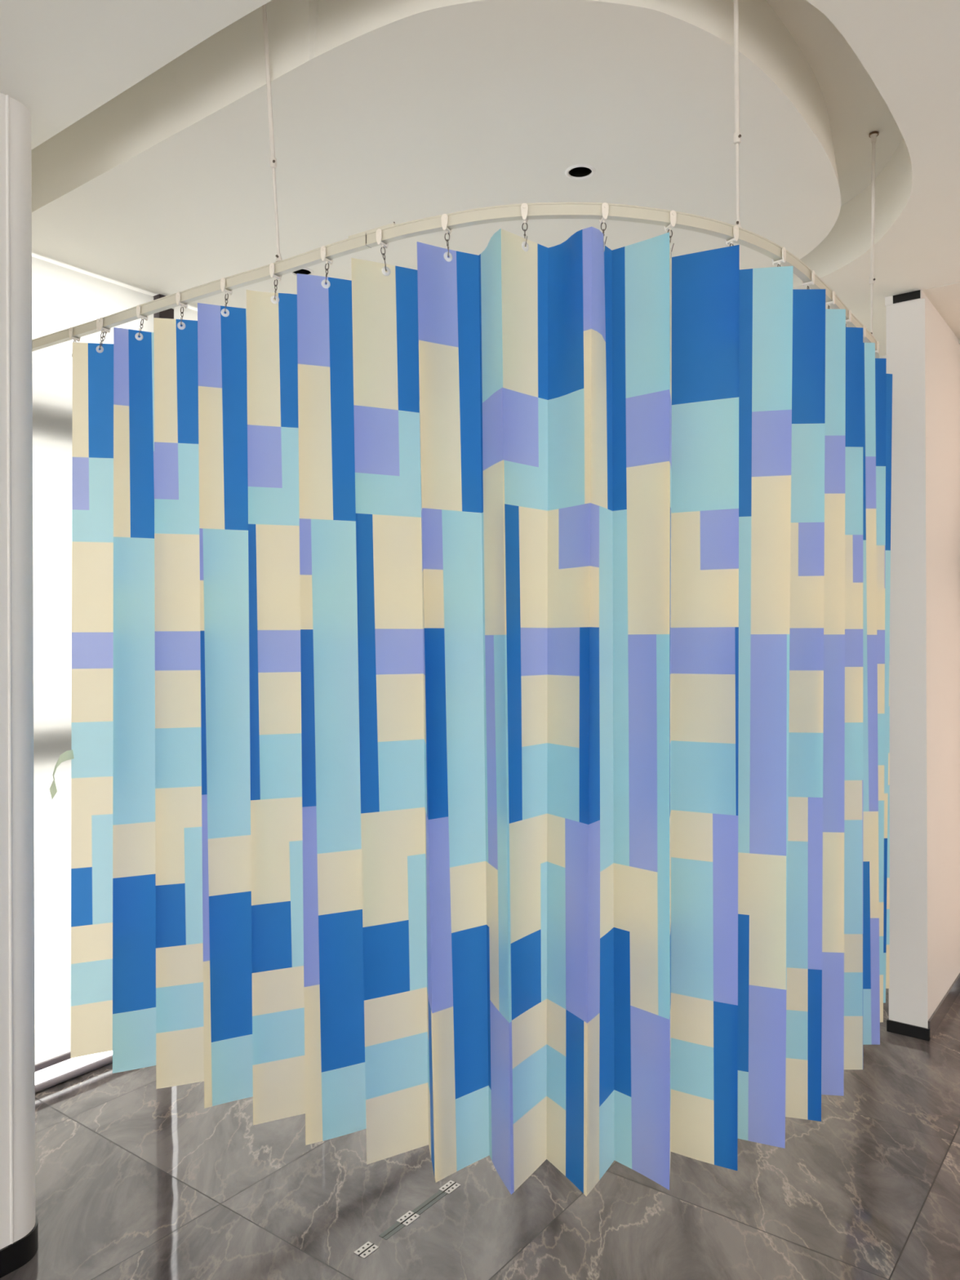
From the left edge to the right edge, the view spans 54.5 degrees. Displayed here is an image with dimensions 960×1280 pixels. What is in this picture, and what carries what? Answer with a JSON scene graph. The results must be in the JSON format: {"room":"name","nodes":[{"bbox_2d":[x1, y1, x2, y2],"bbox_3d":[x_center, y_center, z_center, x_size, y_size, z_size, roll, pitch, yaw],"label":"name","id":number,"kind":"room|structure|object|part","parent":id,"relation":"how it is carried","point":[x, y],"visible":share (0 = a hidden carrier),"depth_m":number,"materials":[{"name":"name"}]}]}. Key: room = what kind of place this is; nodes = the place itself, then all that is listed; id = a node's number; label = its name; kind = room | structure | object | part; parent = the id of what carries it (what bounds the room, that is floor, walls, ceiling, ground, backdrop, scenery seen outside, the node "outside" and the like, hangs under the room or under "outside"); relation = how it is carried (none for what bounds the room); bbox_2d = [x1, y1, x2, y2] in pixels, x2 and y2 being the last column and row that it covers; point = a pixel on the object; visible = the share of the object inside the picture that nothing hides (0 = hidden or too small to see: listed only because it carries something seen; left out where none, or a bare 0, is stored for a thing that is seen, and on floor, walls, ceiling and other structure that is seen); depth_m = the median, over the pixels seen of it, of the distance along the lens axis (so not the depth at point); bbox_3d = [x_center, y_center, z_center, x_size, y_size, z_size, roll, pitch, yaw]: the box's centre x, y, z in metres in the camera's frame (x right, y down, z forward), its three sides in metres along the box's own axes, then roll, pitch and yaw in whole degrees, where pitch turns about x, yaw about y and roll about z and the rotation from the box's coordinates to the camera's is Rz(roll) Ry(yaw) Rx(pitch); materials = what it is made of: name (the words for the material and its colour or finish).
{"room":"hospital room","nodes":[
{"label":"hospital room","id":0,"kind":"room"},
{"bbox_2d":[0,92,35,1249],"bbox_3d":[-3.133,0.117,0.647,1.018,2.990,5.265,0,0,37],"label":"column","id":1,"kind":"structure","parent":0,"point":[20,116],"depth_m":2.39,"materials":[{"name":"paint"}]},
{"bbox_2d":[5,94,13,1244],"bbox_3d":[-1.197,0.074,2.370,0.009,2.920,0.009,0,0,0],"label":"trim","id":2,"kind":"structure","parent":1,"relation":"attached to","point":[7,125],"depth_m":2.37,"materials":[{"name":"paint"}]},
{"bbox_2d":[0,1215,38,1278],"bbox_3d":[-3.124,1.578,0.647,1.024,0.068,5.271,0,0,37],"label":"baseboard","id":3,"kind":"structure","parent":1,"relation":"attached to","point":[16,1255],"depth_m":2.38,"materials":[{"name":"black"}]},
{"bbox_2d":[0,0,959,356],"bbox_3d":[0.535,-1.507,0.219,7.403,0.230,9.004,0,0,37],"label":"ceiling","id":4,"kind":"structure","parent":0,"point":[385,112],"depth_m":2.58,"materials":[{"name":"paint"}]},
{"bbox_2d":[31,256,153,1071],"bbox_3d":[-1.582,0.086,3.361,0.016,2.920,0.928,0,0,37],"label":"window","id":5,"kind":"structure","parent":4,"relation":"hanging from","point":[63,298],"depth_m":3.40,"materials":[{"name":"glass"}]},
{"bbox_2d":[173,305,197,320],"bbox_3d":[-1.002,0.084,4.131,0.016,2.920,0.810,0,0,37],"label":"window","id":6,"kind":"structure","parent":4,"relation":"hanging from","point":[188,314],"depth_m":3.85,"materials":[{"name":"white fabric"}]},
{"bbox_2d":[262,4,282,262],"bbox_3d":[-0.524,-1.292,2.317,0.029,0.655,0.139,0,0,4],"label":"suspension rod","id":7,"kind":"object","parent":4,"relation":"hanging from","point":[273,159],"visible":1,"depth_m":2.31,"materials":[{"name":"metal"}]},
{"bbox_3d":[-0.516,-1.087,2.355,0.007,0.224,0.047,0,0,7],"label":"rod","id":8,"kind":"part","parent":7,"relation":"part of","materials":[{"name":"white metal"}]},
{"bbox_2d":[31,202,879,358],"bbox_3d":[0.089,-0.958,2.747,2.936,0.040,1.437,0,0,-15],"label":"rail","id":9,"kind":"object","parent":7,"relation":"hanging from","point":[393,232],"visible":0.75,"depth_m":2.21,"materials":[{"name":"white metal"}]},
{"bbox_2d":[68,327,80,356],"bbox_3d":[-1.248,-0.914,2.870,0.016,0.091,0.033,0,0,33],"label":"curtain hook","id":10,"kind":"object","parent":9,"relation":"hanging from","point":[70,331],"visible":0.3,"depth_m":2.86,"materials":[{"name":"beige plastic"}]},
{"bbox_2d":[96,318,107,349],"bbox_3d":[-1.133,-0.914,2.794,0.016,0.091,0.033,0,0,34],"label":"curtain hook","id":11,"kind":"object","parent":9,"relation":"hanging from","point":[98,319],"visible":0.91,"depth_m":2.79,"materials":[{"name":"beige plastic"}]},
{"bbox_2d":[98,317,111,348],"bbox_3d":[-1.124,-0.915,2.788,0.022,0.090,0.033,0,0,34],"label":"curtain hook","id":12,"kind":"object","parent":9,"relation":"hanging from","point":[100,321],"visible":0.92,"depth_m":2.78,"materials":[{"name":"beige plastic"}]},
{"bbox_2d":[136,305,148,336],"bbox_3d":[-0.972,-0.915,2.682,0.016,0.090,0.033,0,0,35],"label":"curtain hook","id":13,"kind":"object","parent":9,"relation":"hanging from","point":[138,307],"visible":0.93,"depth_m":2.67,"materials":[{"name":"beige plastic"}]},
{"bbox_2d":[175,292,187,326],"bbox_3d":[-0.827,-0.915,2.584,0.016,0.092,0.033,0,0,33],"label":"curtain hook","id":14,"kind":"object","parent":9,"relation":"hanging from","point":[178,294],"visible":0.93,"depth_m":2.58,"materials":[{"name":"beige plastic"}]},
{"bbox_2d":[220,277,232,312],"bbox_3d":[-0.676,-0.916,2.486,0.016,0.091,0.033,0,0,33],"label":"curtain hook","id":15,"kind":"object","parent":9,"relation":"hanging from","point":[222,280],"visible":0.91,"depth_m":2.48,"materials":[{"name":"beige plastic"}]},
{"bbox_2d":[269,262,281,299],"bbox_3d":[-0.524,-0.916,2.390,0.016,0.092,0.033,0,0,33],"label":"curtain hook","id":16,"kind":"object","parent":9,"relation":"hanging from","point":[272,266],"visible":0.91,"depth_m":2.38,"materials":[{"name":"beige plastic"}]},
{"bbox_2d":[320,245,333,284],"bbox_3d":[-0.376,-0.917,2.287,0.016,0.091,0.033,0,0,34],"label":"curtain hook","id":17,"kind":"object","parent":9,"relation":"hanging from","point":[323,248],"visible":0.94,"depth_m":2.28,"materials":[{"name":"beige plastic"}]},
{"bbox_3d":[-0.256,-0.969,2.211,0.136,0.007,0.013,0,0,31],"label":"splice plate","id":18,"kind":"part","parent":9,"relation":"part of","materials":[{"name":"beige paint"}]},
{"bbox_2d":[375,228,388,271],"bbox_3d":[-0.230,-0.918,2.195,0.016,0.090,0.033,0,0,31],"label":"curtain hook","id":19,"kind":"object","parent":9,"relation":"hanging from","point":[379,232],"visible":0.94,"depth_m":2.19,"materials":[{"name":"beige plastic"}]},
{"bbox_2d":[440,213,452,257],"bbox_3d":[-0.075,-0.918,2.120,0.016,0.092,0.033,0,0,22],"label":"curtain hook","id":20,"kind":"object","parent":9,"relation":"hanging from","point":[444,217],"visible":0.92,"depth_m":2.11,"materials":[{"name":"beige plastic"}]},
{"bbox_2d":[49,226,892,1195],"bbox_3d":[0.228,0.153,2.567,2.791,2.092,1.135,0,0,-15],"label":"pleated curtain","id":21,"kind":"object","parent":9,"relation":"hanging from","point":[480,749],"visible":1,"depth_m":2.22,"materials":[{"name":"multicoloured fabric"}]},
{"bbox_2d":[520,203,528,247],"bbox_3d":[0.100,-0.919,2.071,0.016,0.092,0.033,0,0,7],"label":"curtain hook","id":22,"kind":"object","parent":9,"relation":"hanging from","point":[524,207],"visible":1,"depth_m":2.06,"materials":[{"name":"beige plastic"}]},
{"bbox_2d":[599,202,608,247],"bbox_3d":[0.275,-0.919,2.070,0.016,0.092,0.033,0,0,-7],"label":"curtain hook","id":23,"kind":"object","parent":9,"relation":"hanging from","point":[605,206],"visible":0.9,"depth_m":2.06,"materials":[{"name":"beige plastic"}]},
{"bbox_2d":[664,210,676,250],"bbox_3d":[0.430,-0.920,2.108,0.016,0.092,0.033,0,0,-18],"label":"curtain hook","id":24,"kind":"object","parent":9,"relation":"hanging from","point":[673,215],"visible":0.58,"depth_m":2.09,"materials":[{"name":"beige plastic"}]},
{"bbox_2d":[724,225,738,246],"bbox_3d":[0.590,-0.921,2.183,0.016,0.092,0.033,0,0,-33],"label":"curtain hook","id":25,"kind":"object","parent":9,"relation":"hanging from","point":[735,228],"visible":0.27,"depth_m":2.17,"materials":[{"name":"beige plastic"}]},
{"bbox_2d":[772,247,786,266],"bbox_3d":[0.740,-0.921,2.304,0.033,0.092,0.016,0,0,45],"label":"curtain hook","id":26,"kind":"object","parent":9,"relation":"hanging from","point":[784,250],"visible":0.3,"depth_m":2.30,"materials":[{"name":"beige plastic"}]},
{"bbox_2d":[801,270,814,288],"bbox_3d":[0.862,-0.922,2.447,0.033,0.092,0.016,0,0,37],"label":"curtain hook","id":27,"kind":"object","parent":9,"relation":"hanging from","point":[812,282],"visible":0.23,"depth_m":2.44,"materials":[{"name":"beige plastic"}]},
{"bbox_2d":[825,290,835,309],"bbox_3d":[0.971,-0.922,2.590,0.033,0.092,0.016,0,0,36],"label":"curtain hook","id":28,"kind":"object","parent":9,"relation":"hanging from","point":[829,303],"visible":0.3,"depth_m":2.58,"materials":[{"name":"beige plastic"}]},
{"bbox_2d":[845,309,851,327],"bbox_3d":[1.074,-0.922,2.739,0.033,0.092,0.016,0,0,35],"label":"curtain hook","id":29,"kind":"object","parent":9,"relation":"hanging from","point":[849,320],"visible":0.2,"depth_m":2.73,"materials":[{"name":"beige plastic"}]},
{"bbox_2d":[862,325,866,337],"bbox_3d":[1.174,-0.923,2.877,0.033,0.092,0.016,0,0,37],"label":"curtain hook","id":30,"kind":"object","parent":9,"relation":"hanging from","point":[864,326],"visible":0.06,"depth_m":2.87,"materials":[{"name":"beige plastic"}]},
{"bbox_2d":[875,341,879,352],"bbox_3d":[1.281,-0.924,3.031,0.033,0.091,0.016,0,0,31],"label":"curtain hook","id":31,"kind":"object","parent":9,"relation":"hanging from","point":[877,343],"visible":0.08,"depth_m":3.02,"materials":[{"name":"beige plastic"}]},
{"bbox_2d":[290,267,314,275],"bbox_3d":[-0.672,-1.425,3.510,0.091,0.084,0.091,0,0,0],"label":"recessed light","id":32,"kind":"object","parent":4,"relation":"in","point":[304,271],"visible":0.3,"depth_m":3.54,"materials":[{"name":"black"}]},
{"bbox_2d":[564,164,595,180],"bbox_3d":[0.298,-1.429,2.768,0.091,0.084,0.091,0,0,0],"label":"recessed light","id":33,"kind":"object","parent":4,"relation":"in","point":[579,171],"visible":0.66,"depth_m":2.79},
{"bbox_2d":[733,0,742,227],"bbox_3d":[0.592,-1.297,2.137,0.029,0.655,0.139,0,0,20],"label":"suspension rod","id":34,"kind":"object","parent":4,"relation":"hanging from","point":[737,135],"visible":0.9,"depth_m":2.15,"materials":[{"name":"metal"}]},
{"bbox_3d":[0.602,-1.074,2.178,0.007,0.188,0.040,0,0,17],"label":"rod","id":35,"kind":"part","parent":34,"relation":"part of","materials":[{"name":"white metal"}]},
{"bbox_2d":[868,131,878,337],"bbox_3d":[1.263,-1.298,2.987,0.029,0.652,0.034,0,0,0],"label":"suspension rod","id":36,"kind":"object","parent":4,"relation":"hanging from","point":[873,135],"visible":0.91,"depth_m":2.98,"materials":[{"name":"metal"}]},
{"bbox_3d":[1.259,-1.070,2.993,0.007,0.174,0.011,0,0,-29],"label":"rod","id":37,"kind":"part","parent":36,"relation":"part of","materials":[{"name":"white metal"}]},
{"bbox_2d":[0,988,959,1279],"bbox_3d":[0.597,1.648,0.181,7.278,0.100,9.004,0,0,37],"label":"floor","id":38,"kind":"structure","parent":0,"point":[135,1180],"depth_m":2.66,"materials":[{"name":"grey stone"}]},
{"bbox_2d":[353,1241,378,1258],"bbox_3d":[-0.298,1.600,2.444,0.039,0.003,0.056,0,0,37],"label":"hinge","id":39,"kind":"object","parent":38,"relation":"on","point":[368,1245],"visible":1,"depth_m":2.44,"materials":[{"name":"metal"}]},
{"bbox_2d":[396,1210,420,1226],"bbox_3d":[-0.198,1.599,2.576,0.039,0.003,0.056,0,0,37],"label":"hinge","id":40,"kind":"object","parent":38,"relation":"on","point":[407,1215],"visible":1,"depth_m":2.58,"materials":[{"name":"metal"}]},
{"bbox_2d":[378,1190,447,1239],"bbox_3d":[-0.183,1.600,2.597,0.028,0.001,0.260,0,0,37],"label":"strip","id":41,"kind":"object","parent":38,"relation":"on","point":[438,1195],"visible":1,"depth_m":2.61,"materials":[{"name":"grey metal"}]},
{"bbox_2d":[439,1180,461,1194],"bbox_3d":[-0.088,1.599,2.723,0.039,0.003,0.056,0,0,37],"label":"hinge","id":42,"kind":"object","parent":38,"relation":"on","point":[453,1185],"visible":1,"depth_m":2.72,"materials":[{"name":"metal"}]},
{"bbox_2d":[879,342,959,358],"bbox_3d":[3.195,-0.057,3.743,7.603,3.290,0.120,0,0,37],"label":"wall","id":43,"kind":"structure","parent":0,"point":[884,356],"depth_m":4.58,"materials":[{"name":"paint"}]},
{"bbox_2d":[925,281,959,336],"bbox_3d":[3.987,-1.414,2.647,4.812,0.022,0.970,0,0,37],"label":"wall","id":44,"kind":"structure","parent":43,"relation":"attached to","point":[946,297],"depth_m":3.83,"materials":[{"name":"paint"}]},
{"bbox_2d":[885,297,959,1028],"bbox_3d":[1.951,0.115,4.060,0.146,2.955,0.770,0,0,37],"label":"wall","id":45,"kind":"structure","parent":0,"point":[923,354],"depth_m":3.78,"materials":[{"name":"paint"}]},
{"bbox_2d":[893,289,919,303],"bbox_3d":[1.722,-1.380,3.754,0.102,0.032,0.027,0,0,37],"label":"trim","id":46,"kind":"structure","parent":45,"relation":"attached to","point":[915,295],"depth_m":3.74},
{"bbox_2d":[884,289,958,342],"bbox_3d":[1.938,-1.380,4.063,0.137,0.035,0.774,0,0,37],"label":"trim","id":47,"kind":"structure","parent":45,"relation":"attached to","point":[888,300],"depth_m":3.79,"materials":[{"name":"paint"}]},
{"bbox_2d":[886,973,959,1040],"bbox_3d":[1.955,1.555,4.057,0.160,0.075,0.778,0,0,37],"label":"baseboard","id":48,"kind":"structure","parent":45,"relation":"attached to","point":[938,1015],"depth_m":3.78,"materials":[{"name":"metal"}]},
{"bbox_3d":[-2.434,-0.036,2.522,5.574,3.290,7.343,0,0,0],"label":"wall","id":49,"kind":"structure","parent":0,"visible":0},
{"bbox_2d":[35,1054,112,1093],"bbox_3d":[-0.771,1.589,4.372,0.027,0.027,3.516,0,0,37],"label":"trim","id":50,"kind":"structure","parent":49,"relation":"attached to","point":[59,1079],"depth_m":3.41,"materials":[{"name":"grey metal"}]},
{"bbox_2d":[153,293,173,319],"bbox_3d":[-0.854,0.108,4.433,0.173,2.990,3.451,0,0,37],"label":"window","id":51,"kind":"structure","parent":49,"relation":"in","point":[171,310],"depth_m":3.75,"materials":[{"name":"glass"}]}
]}

